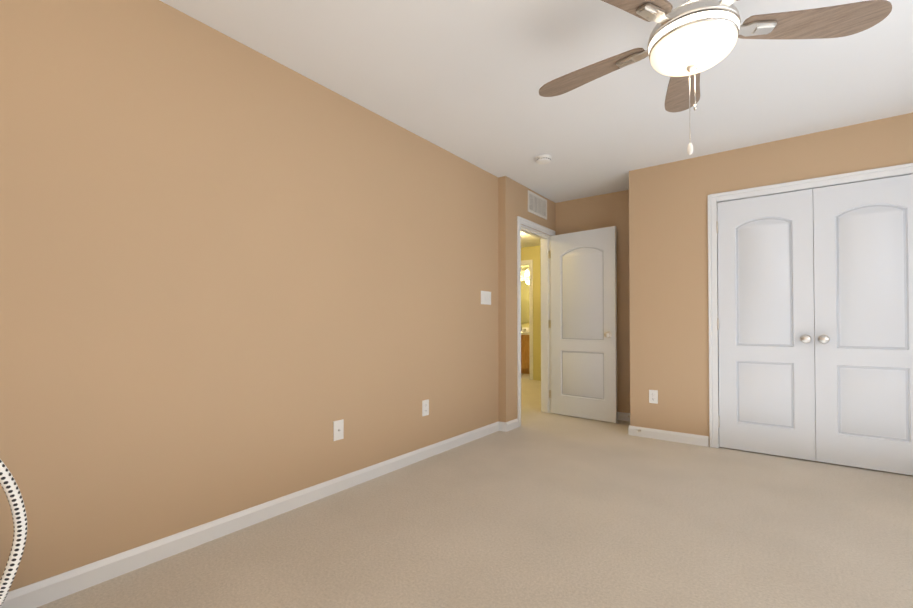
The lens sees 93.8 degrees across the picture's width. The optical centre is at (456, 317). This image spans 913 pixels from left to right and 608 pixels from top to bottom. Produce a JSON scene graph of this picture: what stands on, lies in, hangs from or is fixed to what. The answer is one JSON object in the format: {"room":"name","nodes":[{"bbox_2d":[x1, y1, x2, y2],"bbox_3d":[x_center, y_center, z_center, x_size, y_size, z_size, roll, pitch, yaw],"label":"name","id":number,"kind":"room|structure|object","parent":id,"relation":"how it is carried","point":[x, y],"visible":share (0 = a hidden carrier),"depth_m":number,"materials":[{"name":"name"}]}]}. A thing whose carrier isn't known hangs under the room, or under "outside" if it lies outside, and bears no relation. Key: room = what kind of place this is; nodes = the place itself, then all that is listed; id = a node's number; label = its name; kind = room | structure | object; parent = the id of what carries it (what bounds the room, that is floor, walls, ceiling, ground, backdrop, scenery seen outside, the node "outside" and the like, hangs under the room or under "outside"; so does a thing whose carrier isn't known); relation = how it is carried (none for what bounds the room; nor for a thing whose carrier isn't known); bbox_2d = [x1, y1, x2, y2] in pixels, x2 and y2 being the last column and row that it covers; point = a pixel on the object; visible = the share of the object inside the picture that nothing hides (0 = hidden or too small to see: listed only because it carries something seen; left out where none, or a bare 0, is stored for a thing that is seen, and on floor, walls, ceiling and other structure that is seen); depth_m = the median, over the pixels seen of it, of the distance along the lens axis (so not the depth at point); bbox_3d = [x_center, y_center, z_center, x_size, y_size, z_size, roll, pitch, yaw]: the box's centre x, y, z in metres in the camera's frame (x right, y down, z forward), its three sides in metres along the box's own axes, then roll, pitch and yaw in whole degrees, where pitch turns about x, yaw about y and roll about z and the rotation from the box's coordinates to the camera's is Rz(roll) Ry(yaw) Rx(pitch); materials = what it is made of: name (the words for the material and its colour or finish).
{"room":"empty bedroom","nodes":[
{"label":"empty bedroom","id":0,"kind":"room"},
{"bbox_2d":[0,0,540,591],"bbox_3d":[0.444,-0.139,4.277,0.120,2.440,9.370,-1,-1,37],"label":"wall","id":1,"kind":"structure","parent":0,"point":[236,276],"depth_m":2.01,"materials":[{"name":"beige paint"}]},
{"bbox_2d":[0,421,503,607],"bbox_3d":[-0.912,1.011,2.335,0.030,0.085,4.420,-1,-1,37],"label":"baseboard","id":2,"kind":"structure","parent":1,"relation":"attached to","point":[47,590],"depth_m":1.98,"materials":[{"name":"white wood"}]},
{"bbox_2d":[333,419,343,440],"bbox_3d":[-0.717,0.686,2.609,0.016,0.118,0.072,-1,-1,37],"label":"outlet","id":3,"kind":"object","parent":1,"relation":"attached to","point":[338,429],"visible":1,"depth_m":2.61,"materials":[{"name":"white plastic"}]},
{"bbox_2d":[422,399,428,415],"bbox_3d":[-0.235,0.685,3.256,0.008,0.118,0.072,-1,-1,37],"label":"outlet","id":4,"kind":"object","parent":1,"relation":"attached to","point":[425,407],"visible":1,"depth_m":3.25,"materials":[{"name":"white plastic"}]},
{"bbox_2d":[481,291,490,304],"bbox_3d":[0.274,-0.186,3.943,0.010,0.122,0.165,-1,-1,37],"label":"switch plate","id":5,"kind":"object","parent":1,"relation":"attached to","point":[486,297],"visible":1,"depth_m":3.94,"materials":[{"name":"white plastic"}]},
{"bbox_2d":[521,280,528,322],"bbox_3d":[1.412,-0.352,9.407,1.180,0.930,0.008,-1,-1,37],"label":"bathroom mirror","id":6,"kind":"object","parent":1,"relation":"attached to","point":[524,301],"depth_m":9.34,"materials":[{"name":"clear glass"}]},
{"bbox_2d":[521,267,528,275],"bbox_3d":[1.268,-1.000,9.409,0.900,0.195,0.192,-1,-1,37],"label":"sconce","id":7,"kind":"object","parent":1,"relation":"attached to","point":[526,270],"visible":0.15,"depth_m":9.22,"materials":[{"name":"white glass"}]},
{"bbox_2d":[521,260,532,379],"bbox_3d":[1.015,0.036,8.134,1.020,2.198,0.118,-1,-1,37],"label":"door frame","id":8,"kind":"structure","parent":1,"relation":"attached to","point":[527,262],"depth_m":7.80,"materials":[{"name":"white wood"}]},
{"bbox_2d":[37,379,912,607],"bbox_3d":[0.200,1.122,3.661,7.970,0.100,8.120,-1,-1,37],"label":"floor carpet","id":9,"kind":"object","parent":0,"point":[537,508],"visible":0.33,"depth_m":2.03,"materials":[{"name":"beige carpet"}]},
{"bbox_2d":[0,459,26,606],"bbox_3d":[-1.494,0.212,0.938,0.638,1.644,0.776,-1,-1,37],"label":"chair","id":10,"kind":"object","parent":9,"relation":"on","point":[9,485],"visible":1,"depth_m":1.17,"materials":[{"name":"white"}]},
{"bbox_2d":[521,373,529,378],"bbox_3d":[1.397,1.191,8.699,3.822,0.104,1.370,-1,-1,37],"label":"floor","id":11,"kind":"structure","parent":0,"point":[525,376],"depth_m":8.27,"materials":[{"name":"beige carpet"}]},
{"bbox_2d":[521,333,529,373],"bbox_3d":[1.485,0.745,8.966,0.850,0.795,0.595,-1,-1,37],"label":"base cabinet","id":12,"kind":"object","parent":11,"relation":"on","point":[525,350],"depth_m":8.67,"materials":[{"name":"brown wood"}]},
{"bbox_2d":[498,176,555,421],"bbox_3d":[0.804,-0.134,4.620,0.118,2.440,1.270,-1,-1,37],"label":"wall","id":13,"kind":"structure","parent":0,"point":[512,200],"depth_m":4.13,"materials":[{"name":"beige paint"}]},
{"bbox_2d":[517,216,554,426],"bbox_3d":[0.825,0.038,4.640,0.149,2.104,0.884,-1,-1,37],"label":"door frame","id":14,"kind":"structure","parent":13,"relation":"attached to","point":[545,325],"depth_m":4.91,"materials":[{"name":"white wood"}]},
{"bbox_2d":[550,226,616,422],"bbox_3d":[1.360,0.068,4.635,0.756,2.016,0.177,-1,-1,42],"label":"bedroom door","id":15,"kind":"structure","parent":14,"relation":"attached to","point":[583,323],"depth_m":4.60,"materials":[{"name":"white wood"}]},
{"bbox_2d":[528,190,546,219],"bbox_3d":[0.881,-1.219,4.633,0.008,0.220,0.450,-1,-1,37],"label":"air vent grille","id":16,"kind":"object","parent":13,"relation":"attached to","point":[537,205],"visible":1,"depth_m":4.62,"materials":[{"name":"white metal"}]},
{"bbox_2d":[160,0,912,247],"bbox_3d":[0.612,-1.410,4.244,7.970,0.100,9.490,-1,-1,37],"label":"ceiling","id":17,"kind":"structure","parent":0,"point":[466,80],"depth_m":2.46,"materials":[{"name":"white paint"}]},
{"bbox_2d":[535,154,551,163],"bbox_3d":[0.740,-1.346,3.640,0.136,0.044,0.136,-1,-1,37],"label":"smoke detector","id":18,"kind":"object","parent":17,"relation":"attached to","point":[543,159],"visible":1,"depth_m":3.60,"materials":[{"name":"white plastic"}]},
{"bbox_2d":[539,0,891,154],"bbox_3d":[0.888,-1.010,1.684,1.260,0.771,1.278,-1,-1,37],"label":"fan","id":19,"kind":"object","parent":17,"relation":"hanging from","point":[689,41],"visible":1,"depth_m":1.59,"materials":[{"name":"brown wood"}]},
{"bbox_2d":[555,190,629,412],"bbox_3d":[1.636,-0.133,4.713,1.100,2.440,0.120,-1,-1,37],"label":"wall","id":20,"kind":"structure","parent":0,"point":[594,212],"depth_m":4.57,"materials":[{"name":"brown paint"}]},
{"bbox_2d":[629,113,912,446],"bbox_3d":[2.847,-0.156,3.088,3.030,2.440,0.120,-1,-1,37],"label":"wall","id":21,"kind":"structure","parent":0,"point":[668,277],"depth_m":3.67,"materials":[{"name":"beige paint"}]},
{"bbox_2d":[649,390,657,403],"bbox_3d":[1.758,0.703,3.816,0.072,0.118,0.008,-1,-1,37],"label":"outlet","id":22,"kind":"object","parent":21,"relation":"attached to","point":[653,396],"visible":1,"depth_m":3.81,"materials":[{"name":"white plastic"}]},
{"bbox_2d":[628,425,708,446],"bbox_3d":[1.840,1.031,3.746,0.639,0.085,0.014,-1,-1,37],"label":"baseboard","id":23,"kind":"structure","parent":21,"relation":"attached to","point":[686,438],"depth_m":3.72,"materials":[{"name":"white wood"}]},
{"bbox_2d":[716,189,815,460],"bbox_3d":[2.391,0.050,3.335,0.620,2.016,0.106,-1,-1,37],"label":"closet door","id":24,"kind":"structure","parent":21,"relation":"in","point":[765,323],"depth_m":3.33,"materials":[{"name":"white wood"}]},
{"bbox_2d":[708,163,912,447],"bbox_3d":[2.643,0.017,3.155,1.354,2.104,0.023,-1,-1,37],"label":"trim","id":25,"kind":"structure","parent":21,"relation":"attached to","point":[713,199],"depth_m":3.52,"materials":[{"name":"white wood"}]},
{"bbox_2d":[813,174,912,474],"bbox_3d":[2.886,0.044,2.962,0.620,2.016,0.106,-1,-1,37],"label":"closet door","id":26,"kind":"structure","parent":21,"relation":"in","point":[863,276],"depth_m":3.00,"materials":[{"name":"white wood"}]},
{"bbox_2d":[813,253,815,440],"bbox_3d":[3.346,-0.148,3.651,2.910,2.440,0.120,-1,-1,37],"label":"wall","id":27,"kind":"structure","parent":0,"point":[814,347],"depth_m":3.73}
]}

